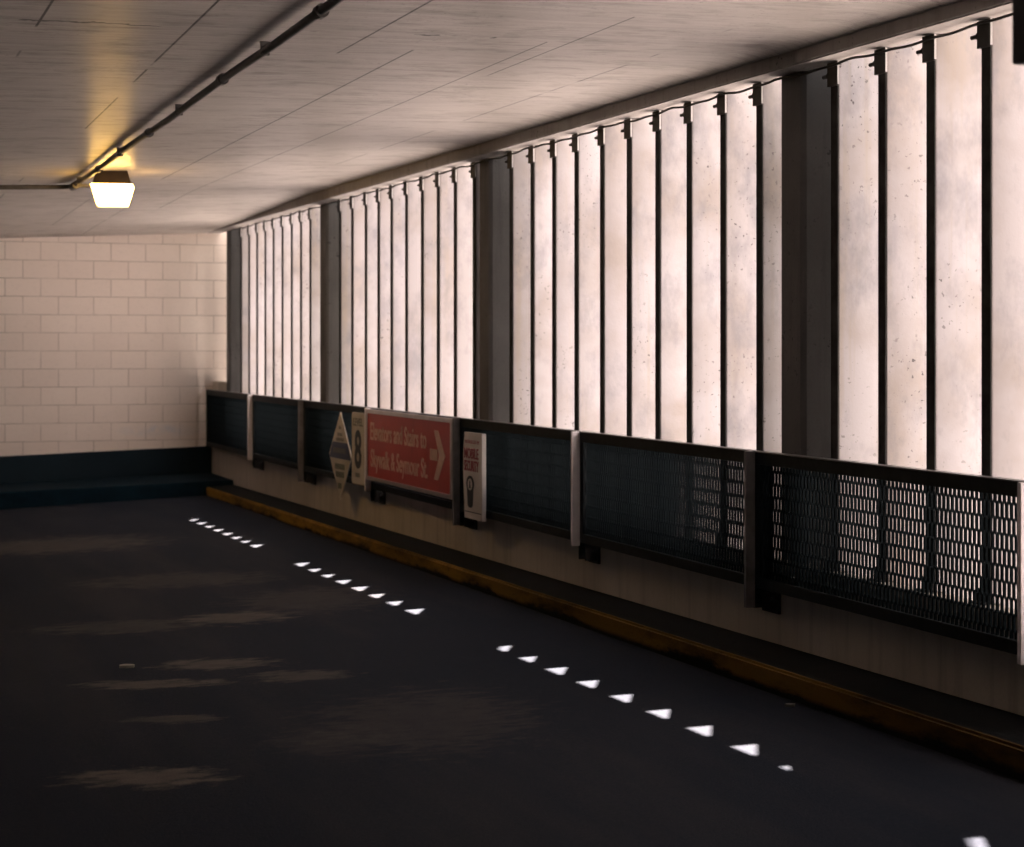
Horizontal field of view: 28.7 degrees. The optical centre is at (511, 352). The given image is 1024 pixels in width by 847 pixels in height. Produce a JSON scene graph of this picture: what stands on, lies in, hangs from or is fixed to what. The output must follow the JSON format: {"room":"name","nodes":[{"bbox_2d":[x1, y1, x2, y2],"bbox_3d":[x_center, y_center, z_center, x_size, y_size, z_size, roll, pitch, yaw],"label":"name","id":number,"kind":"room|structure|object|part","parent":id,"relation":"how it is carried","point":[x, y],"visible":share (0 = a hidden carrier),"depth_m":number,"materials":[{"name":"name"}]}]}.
{"room":"parking garage","nodes":[
{"label":"parking garage","id":0,"kind":"room"},
{"bbox_2d":[0,232,226,483],"bbox_3d":[-8.872,0.180,22.238,12.800,4.400,0.250,0,0,-20],"label":"wall","id":1,"kind":"structure","parent":0,"point":[112,347],"depth_m":23.57,"materials":[{"name":"beige brick"}]},
{"bbox_2d":[0,473,232,508],"bbox_3d":[-8.871,1.957,21.415,11.650,1.046,1.300,0,0,-20],"label":"curb","id":2,"kind":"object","parent":1,"relation":"attached to","point":[80,491],"depth_m":22.42,"materials":[{"name":"blue paint"}]},
{"bbox_2d":[0,0,962,237],"bbox_3d":[-3.938,-1.484,7.514,11.620,1.118,30.800,0,0,-20],"label":"ceiling","id":3,"kind":"structure","parent":0,"point":[368,88],"depth_m":10.81,"materials":[{"name":"paint"}]},
{"bbox_2d":[91,171,133,206],"bbox_3d":[-3.256,-1.338,16.302,0.333,0.275,0.333,0,0,-9],"label":"ceiling lamp","id":4,"kind":"object","parent":3,"relation":"attached to","point":[109,188],"visible":0.96,"depth_m":16.16,"materials":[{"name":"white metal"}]},
{"bbox_2d":[91,183,133,206],"bbox_3d":[-3.256,-1.284,16.302,0.333,0.167,0.333,0,0,-9],"label":"diffuser","id":5,"kind":"object","parent":4,"relation":"attached to","point":[105,194],"depth_m":16.16,"materials":[{"name":"beige plastic"}]},
{"bbox_2d":[0,0,343,190],"bbox_3d":[-3.998,-1.296,4.447,9.351,0.361,24.061,0,0,-20],"label":"conduit","id":6,"kind":"object","parent":3,"relation":"attached to","point":[321,10],"visible":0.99,"depth_m":10.86,"materials":[{"name":"black metal"}]},
{"bbox_2d":[209,0,1011,232],"bbox_3d":[1.587,-1.703,9.481,0.170,0.633,30.800,0,0,-20],"label":"ceiling beam","id":7,"kind":"structure","parent":3,"relation":"attached to","point":[958,15],"depth_m":11.03,"materials":[{"name":"concrete"}]},
{"bbox_2d":[227,13,1011,232],"bbox_3d":[-0.290,-1.398,14.811,0.013,0.053,18.100,0,0,-20],"label":"cable","id":8,"kind":"object","parent":7,"relation":"attached to","point":[1009,14],"visible":1,"depth_m":10.98,"materials":[{"name":"metal"}]},
{"bbox_2d":[1012,0,1023,64],"bbox_3d":[1.921,-1.115,5.301,1.325,0.754,0.100,0,0,-20],"label":"board","id":9,"kind":"object","parent":3,"relation":"hanging from","point":[1017,5],"visible":1,"depth_m":5.10,"materials":[{"name":"paint"}]},
{"bbox_2d":[0,495,1023,846],"bbox_3d":[-3.924,2.008,7.519,11.650,0.824,30.800,0,0,-20],"label":"floor","id":10,"kind":"structure","parent":0,"point":[287,685],"depth_m":8.88,"materials":[{"name":"asphalt"}]},
{"bbox_2d":[119,664,133,667],"bbox_3d":[-2.043,1.661,10.612,0.080,0.014,0.060,0,0,2],"label":"flake","id":11,"kind":"object","parent":10,"relation":"on","point":[121,665],"visible":1,"depth_m":10.59,"materials":[{"name":"grey"}]},
{"bbox_2d":[206,485,1023,781],"bbox_3d":[1.632,1.605,8.802,0.320,0.349,29.490,0,0,-20],"label":"kerb","id":12,"kind":"object","parent":10,"relation":"on","point":[988,737],"visible":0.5,"depth_m":10.14,"materials":[{"name":"paint"}]},
{"bbox_2d":[785,703,794,706],"bbox_3d":[1.266,1.604,9.112,0.042,0.014,0.032,0,0,19],"label":"flake","id":13,"kind":"object","parent":10,"relation":"on","point":[786,704],"visible":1,"depth_m":9.10,"materials":[{"name":"grey"}]},
{"bbox_2d":[212,448,1023,715],"bbox_3d":[-0.131,1.784,14.389,0.105,1.592,20.400,0,0,-20],"label":"wall","id":14,"kind":"structure","parent":0,"point":[987,676],"depth_m":11.02,"materials":[{"name":"concrete"}]},
{"bbox_2d":[213,381,226,390],"bbox_3d":[-3.474,0.660,23.840,0.125,0.650,0.330,0,0,-20],"label":"stub","id":15,"kind":"object","parent":14,"relation":"on","point":[217,385],"visible":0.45,"depth_m":23.69,"materials":[{"name":"beige concrete"}]},
{"bbox_2d":[227,228,239,391],"bbox_3d":[-2.988,-1.120,23.294,0.505,6.600,0.906,0,0,-20],"label":"concrete column","id":16,"kind":"structure","parent":14,"relation":"on","point":[233,239],"depth_m":23.47,"materials":[{"name":"grey concrete"}]},
{"bbox_2d":[238,226,247,392],"bbox_3d":[-3.015,0.333,22.760,0.225,3.695,0.160,0,0,-20],"label":"vertical slat","id":17,"kind":"object","parent":14,"relation":"on","point":[242,233],"visible":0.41,"depth_m":22.68,"materials":[{"name":"concrete"}]},
{"bbox_2d":[246,225,255,393],"bbox_3d":[-2.872,0.333,22.357,0.225,3.694,0.160,0,0,-20],"label":"vertical slat","id":18,"kind":"object","parent":14,"relation":"on","point":[251,233],"visible":0.36,"depth_m":22.27,"materials":[{"name":"metal"}]},
{"bbox_2d":[247,395,263,469],"bbox_3d":[-2.739,0.846,21.316,0.159,0.806,0.184,0,0,-20],"label":"railing post","id":19,"kind":"object","parent":14,"relation":"attached to","point":[256,463],"visible":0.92,"depth_m":21.29,"materials":[{"name":"metal"}]},
{"bbox_2d":[206,389,251,455],"bbox_3d":[-3.179,0.774,22.536,0.054,0.689,2.566,0,0,-20],"label":"railing panel","id":20,"kind":"object","parent":19,"relation":"attached to","point":[226,411],"visible":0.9,"depth_m":22.65,"materials":[{"name":"paint"}]},
{"bbox_3d":[-3.179,1.084,22.536,0.044,0.069,2.566,0,0,-20],"label":"rail","id":21,"kind":"part","parent":20,"relation":"part of","materials":[{"name":"metal"}]},
{"bbox_3d":[-3.179,0.471,22.536,0.044,0.072,2.566,0,0,-20],"label":"rail","id":22,"kind":"part","parent":20,"relation":"part of","materials":[{"name":"metal"}]},
{"bbox_2d":[254,222,263,394],"bbox_3d":[-2.733,0.333,21.968,0.225,3.694,0.160,0,0,-20],"label":"vertical slat","id":23,"kind":"object","parent":14,"relation":"on","point":[258,228],"visible":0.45,"depth_m":21.89,"materials":[{"name":"metal"}]},
{"bbox_2d":[262,219,272,395],"bbox_3d":[-2.596,0.334,21.583,0.225,3.693,0.160,0,0,-20],"label":"vertical slat","id":24,"kind":"object","parent":14,"relation":"on","point":[268,232],"visible":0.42,"depth_m":21.51,"materials":[{"name":"concrete"}]},
{"bbox_2d":[270,218,280,396],"bbox_3d":[-2.463,0.334,21.207,0.225,3.692,0.160,0,0,-20],"label":"vertical slat","id":25,"kind":"object","parent":14,"relation":"on","point":[275,225],"visible":0.37,"depth_m":21.13,"materials":[{"name":"metal"}]},
{"bbox_2d":[279,214,290,397],"bbox_3d":[-2.324,0.334,20.819,0.225,3.692,0.160,0,0,-20],"label":"vertical slat","id":26,"kind":"object","parent":14,"relation":"on","point":[284,222],"visible":0.41,"depth_m":20.74,"materials":[{"name":"concrete"}]},
{"bbox_2d":[288,213,299,398],"bbox_3d":[-2.183,0.335,20.423,0.225,3.691,0.160,0,0,-20],"label":"vertical slat","id":27,"kind":"object","parent":14,"relation":"on","point":[293,220],"visible":0.38,"depth_m":20.35,"materials":[{"name":"concrete"}]},
{"bbox_2d":[297,210,308,399],"bbox_3d":[-2.051,0.335,20.050,0.225,3.690,0.160,0,0,-20],"label":"vertical slat","id":28,"kind":"object","parent":14,"relation":"on","point":[302,217],"visible":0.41,"depth_m":19.97,"materials":[{"name":"concrete"}]},
{"bbox_2d":[298,400,315,484],"bbox_3d":[-1.971,0.857,19.159,0.159,0.808,0.184,0,0,-20],"label":"railing post","id":29,"kind":"object","parent":14,"relation":"attached to","point":[303,476],"visible":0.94,"depth_m":19.13,"materials":[{"name":"grey metal"}]},
{"bbox_2d":[252,394,302,469],"bbox_3d":[-2.360,0.786,20.235,0.054,0.690,2.262,0,0,-20],"label":"railing panel","id":30,"kind":"object","parent":29,"relation":"attached to","point":[275,419],"visible":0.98,"depth_m":20.32,"materials":[{"name":"paint"}]},
{"bbox_3d":[-2.360,0.482,20.235,0.044,0.070,2.262,0,0,-20],"label":"rail","id":31,"kind":"part","parent":30,"relation":"part of","materials":[{"name":"metal"}]},
{"bbox_3d":[-2.360,1.097,20.235,0.044,0.067,2.262,0,0,-20],"label":"rail","id":32,"kind":"part","parent":30,"relation":"part of","materials":[{"name":"metal"}]},
{"bbox_2d":[303,400,373,486],"bbox_3d":[-1.574,0.798,18.028,0.054,0.693,2.369,0,0,-20],"label":"railing panel","id":33,"kind":"object","parent":29,"relation":"attached to","point":[320,418],"visible":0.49,"depth_m":18.50,"materials":[{"name":"paint"}]},
{"bbox_3d":[-1.574,1.110,18.028,0.044,0.068,2.369,0,0,-20],"label":"rail","id":34,"kind":"part","parent":33,"relation":"part of","materials":[{"name":"metal"}]},
{"bbox_3d":[-1.574,0.493,18.028,0.044,0.071,2.369,0,0,-20],"label":"rail","id":35,"kind":"part","parent":33,"relation":"part of","materials":[{"name":"metal"}]},
{"bbox_2d":[329,412,351,498],"bbox_3d":[-1.518,0.905,17.685,0.014,0.770,0.770,0,0,-20],"label":"diamond sign","id":36,"kind":"object","parent":33,"relation":"attached to","point":[340,453],"visible":1,"depth_m":17.66,"materials":[{"name":"grey metal"}]},
{"bbox_2d":[333,447,345,453],"bbox_3d":[-1.527,0.863,17.693,0.002,0.045,0.420,0,0,-20],"label":"print","id":37,"kind":"object","parent":36,"relation":"attached to","point":[336,450],"depth_m":17.69,"materials":[{"name":"grey"}]},
{"bbox_2d":[336,426,343,441],"bbox_3d":[-1.523,0.713,17.692,0.002,0.135,0.264,0,0,-20],"label":"print","id":38,"kind":"object","parent":36,"relation":"on","point":[339,429],"depth_m":17.69,"materials":[{"name":"grey paper"}]},
{"bbox_2d":[307,206,319,400],"bbox_3d":[-1.919,0.335,19.680,0.225,3.690,0.160,0,0,-20],"label":"vertical slat","id":39,"kind":"object","parent":14,"relation":"on","point":[313,215],"visible":0.36,"depth_m":19.61,"materials":[{"name":"metal"}]},
{"bbox_2d":[320,201,338,402],"bbox_3d":[-1.486,-1.120,19.036,0.530,6.600,0.716,0,0,-20],"label":"concrete column","id":40,"kind":"structure","parent":14,"relation":"on","point":[329,216],"depth_m":19.07,"materials":[{"name":"grey concrete"}]},
{"bbox_2d":[336,198,350,404],"bbox_3d":[-1.527,0.336,18.600,0.240,3.688,0.160,0,0,-20],"label":"vertical slat","id":41,"kind":"object","parent":14,"relation":"on","point":[342,207],"visible":0.35,"depth_m":18.52,"materials":[{"name":"concrete"}]},
{"bbox_2d":[348,194,364,405],"bbox_3d":[-1.381,0.337,18.192,0.240,3.687,0.160,0,0,-20],"label":"vertical slat","id":42,"kind":"object","parent":14,"relation":"on","point":[356,206],"visible":0.37,"depth_m":18.12,"materials":[{"name":"concrete"}]},
{"bbox_2d":[362,188,382,407],"bbox_3d":[-1.226,0.337,17.755,0.240,3.686,0.160,0,0,-20],"label":"vertical slat","id":43,"kind":"object","parent":14,"relation":"on","point":[370,204],"visible":0.38,"depth_m":17.68,"materials":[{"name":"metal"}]},
{"bbox_2d":[364,408,385,503],"bbox_3d":[-1.167,0.869,16.900,0.159,0.810,0.184,0,0,-20],"label":"railing post","id":44,"kind":"object","parent":14,"relation":"attached to","point":[378,496],"visible":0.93,"depth_m":16.86,"materials":[{"name":"metal"}]},
{"bbox_2d":[352,412,363,485],"bbox_3d":[-1.314,0.818,17.116,0.013,0.615,0.410,0,0,-20],"label":"sign","id":45,"kind":"object","parent":44,"relation":"attached to","point":[357,418],"visible":1,"depth_m":17.10,"materials":[{"name":"grey metal"}]},
{"bbox_2d":[374,187,389,408],"bbox_3d":[-1.088,0.337,17.369,0.240,3.686,0.160,0,0,-20],"label":"vertical slat","id":46,"kind":"object","parent":14,"relation":"on","point":[382,198],"visible":0.32,"depth_m":17.29,"materials":[{"name":"concrete"}]},
{"bbox_2d":[387,184,404,410],"bbox_3d":[-0.951,0.338,16.984,0.240,3.685,0.160,0,0,-20],"label":"vertical slat","id":47,"kind":"object","parent":14,"relation":"on","point":[397,200],"visible":0.45,"depth_m":16.91,"materials":[{"name":"concrete"}]},
{"bbox_2d":[401,179,420,412],"bbox_3d":[-0.805,0.338,16.573,0.240,3.684,0.160,0,0,-20],"label":"vertical slat","id":48,"kind":"object","parent":14,"relation":"on","point":[411,192],"visible":0.31,"depth_m":16.50,"materials":[{"name":"metal"}]},
{"bbox_2d":[417,175,436,413],"bbox_3d":[-0.654,0.338,16.150,0.240,3.684,0.160,0,0,-20],"label":"vertical slat","id":49,"kind":"object","parent":14,"relation":"on","point":[427,188],"visible":0.41,"depth_m":16.08,"materials":[{"name":"concrete"}]},
{"bbox_2d":[433,169,453,415],"bbox_3d":[-0.511,0.339,15.749,0.240,3.683,0.160,0,0,-20],"label":"vertical slat","id":50,"kind":"object","parent":14,"relation":"on","point":[443,182],"visible":0.38,"depth_m":15.68,"materials":[{"name":"metal"}]},
{"bbox_2d":[450,164,472,417],"bbox_3d":[-0.367,0.339,15.344,0.240,3.682,0.160,0,0,-20],"label":"vertical slat","id":51,"kind":"object","parent":14,"relation":"on","point":[462,180],"visible":0.41,"depth_m":15.27,"materials":[{"name":"concrete"}]},
{"bbox_2d":[452,418,476,529],"bbox_3d":[-0.357,0.881,14.624,0.159,0.813,0.184,0,0,-20],"label":"railing post","id":52,"kind":"object","parent":14,"relation":"attached to","point":[458,518],"visible":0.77,"depth_m":14.59,"materials":[{"name":"grey metal"}]},
{"bbox_2d":[371,408,463,508],"bbox_3d":[-0.767,0.810,15.761,0.054,0.695,2.388,0,0,-20],"label":"railing panel","id":53,"kind":"object","parent":52,"relation":"attached to","point":[423,497],"visible":0.03,"depth_m":15.72,"materials":[{"name":"paint"}]},
{"bbox_2d":[366,409,451,499],"bbox_3d":[-0.826,0.772,15.734,0.024,0.601,2.360,0,0,-20],"label":"direction sign","id":54,"kind":"object","parent":53,"relation":"attached to","point":[413,452],"visible":1,"depth_m":15.63,"materials":[{"name":"metal"}]},
{"bbox_3d":[-0.767,1.124,15.761,0.044,0.068,2.388,0,0,-20],"label":"rail","id":55,"kind":"part","parent":53,"relation":"part of","materials":[{"name":"metal"}]},
{"bbox_3d":[-0.767,0.504,15.761,0.044,0.071,2.388,0,0,-20],"label":"rail","id":56,"kind":"part","parent":53,"relation":"part of","materials":[{"name":"metal"}]},
{"bbox_2d":[468,162,479,418],"bbox_3d":[-0.212,0.339,14.909,0.240,3.682,0.160,0,0,-20],"label":"vertical slat","id":57,"kind":"object","parent":14,"relation":"on","point":[475,170],"visible":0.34,"depth_m":14.82,"materials":[{"name":"metal"}]},
{"bbox_2d":[480,154,508,421],"bbox_3d":[0.118,-1.120,14.533,0.530,6.600,0.676,0,0,-20],"label":"concrete column","id":58,"kind":"structure","parent":14,"relation":"on","point":[494,173],"depth_m":14.56,"materials":[{"name":"grey concrete"}]},
{"bbox_2d":[505,149,529,424],"bbox_3d":[0.074,0.340,14.142,0.265,3.680,0.160,0,0,-20],"label":"concrete fin","id":59,"kind":"object","parent":14,"relation":"on","point":[518,166],"visible":0.33,"depth_m":14.07,"materials":[{"name":"concrete"}]},
{"bbox_2d":[526,142,551,426],"bbox_3d":[0.219,0.340,13.735,0.265,3.680,0.160,0,0,-20],"label":"concrete fin","id":60,"kind":"object","parent":14,"relation":"on","point":[539,159],"visible":0.32,"depth_m":13.66,"materials":[{"name":"concrete"}]},
{"bbox_3d":[0.149,-1.359,13.627,0.009,0.111,0.004,0,0,-20],"label":"plate","id":61,"kind":"part","parent":60,"relation":"part of","materials":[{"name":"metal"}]},
{"bbox_2d":[547,136,573,429],"bbox_3d":[0.359,0.341,13.340,0.265,3.679,0.160,0,0,-20],"label":"concrete fin","id":62,"kind":"object","parent":14,"relation":"on","point":[561,153],"visible":0.34,"depth_m":13.27,"materials":[{"name":"concrete"}]},
{"bbox_2d":[569,130,599,432],"bbox_3d":[0.495,0.341,12.959,0.265,3.678,0.160,0,0,-20],"label":"concrete fin","id":63,"kind":"object","parent":14,"relation":"on","point":[585,149],"visible":0.41,"depth_m":12.89,"materials":[{"name":"concrete"}]},
{"bbox_2d":[571,431,599,563],"bbox_3d":[0.442,0.893,12.380,0.159,0.815,0.184,0,0,-20],"label":"railing post","id":64,"kind":"object","parent":14,"relation":"attached to","point":[590,553],"visible":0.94,"depth_m":12.35,"materials":[{"name":"metal"}]},
{"bbox_2d":[460,418,580,539],"bbox_3d":[0.037,0.822,13.500,0.054,0.698,2.354,0,0,-20],"label":"railing panel","id":65,"kind":"object","parent":64,"relation":"attached to","point":[528,467],"visible":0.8,"depth_m":13.32,"materials":[{"name":"paint"}]},
{"bbox_2d":[463,432,485,521],"bbox_3d":[-0.268,0.872,14.176,0.036,0.612,0.420,0,0,-20],"label":"sign","id":66,"kind":"object","parent":65,"relation":"attached to","point":[474,451],"visible":1,"depth_m":14.12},
{"bbox_3d":[0.037,1.137,13.500,0.044,0.068,2.354,0,0,-20],"label":"rail","id":67,"kind":"part","parent":65,"relation":"part of","materials":[{"name":"metal"}]},
{"bbox_3d":[0.037,0.514,13.500,0.044,0.071,2.354,0,0,-20],"label":"rail","id":68,"kind":"part","parent":65,"relation":"part of","materials":[{"name":"metal"}]},
{"bbox_2d":[594,123,626,435],"bbox_3d":[0.643,0.341,12.544,0.265,3.677,0.160,0,0,-20],"label":"concrete fin","id":69,"kind":"object","parent":14,"relation":"on","point":[611,141],"visible":0.48,"depth_m":12.47,"materials":[{"name":"concrete"}]},
{"bbox_3d":[0.573,-1.357,12.436,0.009,0.111,0.004,0,0,-20],"label":"plate","id":70,"kind":"part","parent":69,"relation":"part of","materials":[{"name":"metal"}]},
{"bbox_2d":[621,114,654,438],"bbox_3d":[0.786,0.342,12.140,0.265,3.677,0.160,0,0,-20],"label":"concrete fin","id":71,"kind":"object","parent":14,"relation":"on","point":[639,135],"visible":0.35,"depth_m":12.07,"materials":[{"name":"concrete"}]},
{"bbox_3d":[0.717,-1.356,12.032,0.009,0.111,0.004,0,0,-20],"label":"plate","id":72,"kind":"part","parent":71,"relation":"part of","materials":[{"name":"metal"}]},
{"bbox_2d":[649,105,686,441],"bbox_3d":[0.931,0.342,11.734,0.265,3.676,0.160,0,0,-20],"label":"concrete fin","id":73,"kind":"object","parent":14,"relation":"on","point":[670,131],"visible":0.41,"depth_m":11.67,"materials":[{"name":"concrete"}]},
{"bbox_3d":[0.861,-1.356,11.626,0.009,0.111,0.004,0,0,-20],"label":"plate","id":74,"kind":"part","parent":73,"relation":"part of","materials":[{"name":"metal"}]},
{"bbox_2d":[680,97,719,537],"bbox_3d":[1.078,0.342,11.322,0.265,3.675,0.160,0,0,-20],"label":"concrete fin","id":75,"kind":"object","parent":14,"relation":"on","point":[702,120],"visible":0.41,"depth_m":11.26,"materials":[{"name":"concrete"}]},
{"bbox_3d":[1.008,-1.355,11.214,0.009,0.111,0.004,0,0,-20],"label":"plate","id":76,"kind":"part","parent":75,"relation":"part of","materials":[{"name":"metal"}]},
{"bbox_2d":[713,86,755,549],"bbox_3d":[1.224,0.343,10.910,0.265,3.675,0.160,0,0,-20],"label":"concrete fin","id":77,"kind":"object","parent":14,"relation":"on","point":[737,112],"visible":0.4,"depth_m":10.84,"materials":[{"name":"concrete"}]},
{"bbox_3d":[1.154,-1.354,10.802,0.009,0.111,0.004,0,0,-20],"label":"plate","id":78,"kind":"part","parent":77,"relation":"part of","materials":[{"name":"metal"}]},
{"bbox_2d":[744,451,780,613],"bbox_3d":[1.250,0.905,10.112,0.159,0.818,0.184,0,0,-20],"label":"railing post","id":79,"kind":"object","parent":14,"relation":"attached to","point":[754,597],"visible":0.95,"depth_m":10.08,"materials":[{"name":"grey metal"}]},
{"bbox_2d":[580,431,759,583],"bbox_3d":[0.841,0.834,11.244,0.054,0.700,2.380,0,0,-20],"label":"railing panel","id":80,"kind":"object","parent":79,"relation":"attached to","point":[636,493],"visible":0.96,"depth_m":11.20,"materials":[{"name":"paint"}]},
{"bbox_3d":[0.841,1.150,11.244,0.044,0.068,2.380,0,0,-20],"label":"rail","id":81,"kind":"part","parent":80,"relation":"part of","materials":[{"name":"metal"}]},
{"bbox_3d":[0.841,0.525,11.244,0.044,0.071,2.380,0,0,-20],"label":"rail","id":82,"kind":"part","parent":80,"relation":"part of","materials":[{"name":"metal"}]},
{"bbox_2d":[755,451,1023,654],"bbox_3d":[1.648,0.846,8.976,0.054,0.703,2.379,0,0,-20],"label":"railing panel","id":83,"kind":"object","parent":79,"relation":"attached to","point":[768,478],"visible":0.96,"depth_m":8.84,"materials":[{"name":"paint"}]},
{"bbox_3d":[1.648,1.163,8.976,0.044,0.068,2.379,0,0,-20],"label":"rail","id":84,"kind":"part","parent":83,"relation":"part of","materials":[{"name":"metal"}]},
{"bbox_3d":[1.648,0.536,8.976,0.044,0.071,2.379,0,0,-20],"label":"rail","id":85,"kind":"part","parent":83,"relation":"part of","materials":[{"name":"metal"}]},
{"bbox_2d":[748,79,781,547],"bbox_3d":[1.370,0.343,10.502,0.265,3.674,0.160,0,0,-20],"label":"concrete fin","id":86,"kind":"object","parent":14,"relation":"on","point":[767,99],"visible":0.37,"depth_m":10.42,"materials":[{"name":"concrete"}]},
{"bbox_3d":[1.300,-1.353,10.394,0.009,0.111,0.004,0,0,-20],"label":"plate","id":87,"kind":"part","parent":86,"relation":"part of","materials":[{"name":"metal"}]},
{"bbox_2d":[782,66,830,566],"bbox_3d":[1.707,-1.120,10.068,0.530,6.600,0.536,0,0,-20],"label":"concrete column","id":88,"kind":"structure","parent":14,"relation":"on","point":[806,100],"depth_m":10.04,"materials":[{"name":"grey concrete"}]},
{"bbox_2d":[822,53,877,576],"bbox_3d":[1.671,0.344,9.751,0.330,3.673,0.160,0,0,-20],"label":"concrete fin","id":89,"kind":"object","parent":14,"relation":"on","point":[853,84],"visible":0.46,"depth_m":9.68,"materials":[{"name":"concrete"}]},
{"bbox_3d":[1.571,-1.352,9.633,0.009,0.111,0.004,0,0,-20],"label":"plate","id":90,"kind":"part","parent":89,"relation":"part of","materials":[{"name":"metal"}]},
{"bbox_2d":[869,39,925,587],"bbox_3d":[1.823,0.344,9.325,0.330,3.672,0.160,0,0,-20],"label":"concrete fin","id":91,"kind":"object","parent":14,"relation":"on","point":[901,73],"visible":0.37,"depth_m":9.25,"materials":[{"name":"concrete"}]},
{"bbox_3d":[1.722,-1.351,9.207,0.009,0.111,0.004,0,0,-20],"label":"plate","id":92,"kind":"part","parent":91,"relation":"part of","materials":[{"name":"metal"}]},
{"bbox_2d":[916,26,981,599],"bbox_3d":[1.964,0.344,8.928,0.330,3.671,0.160,0,0,-20],"label":"concrete fin","id":93,"kind":"object","parent":14,"relation":"on","point":[953,62],"visible":0.41,"depth_m":8.86,"materials":[{"name":"concrete"}]},
{"bbox_3d":[1.864,-1.351,8.809,0.009,0.111,0.004,0,0,-20],"label":"plate","id":94,"kind":"part","parent":93,"relation":"part of","materials":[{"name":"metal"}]},
{"bbox_2d":[970,16,1023,608],"bbox_3d":[2.112,0.345,8.514,0.330,3.671,0.160,0,0,-20],"label":"concrete fin","id":95,"kind":"object","parent":14,"relation":"on","point":[1002,80],"visible":0.61,"depth_m":8.43,"materials":[{"name":"concrete"}]},
{"bbox_3d":[2.012,-1.350,8.395,0.009,0.111,0.004,0,0,-20],"label":"plate","id":96,"kind":"part","parent":95,"relation":"part of","materials":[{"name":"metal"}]},
{"bbox_2d":[1017,482,1023,664],"bbox_3d":[2.057,0.917,7.844,0.159,0.820,0.184,0,0,-20],"label":"railing post","id":97,"kind":"object","parent":14,"relation":"attached to","point":[1020,486],"visible":1,"depth_m":7.81,"materials":[{"name":"metal"}]}
]}

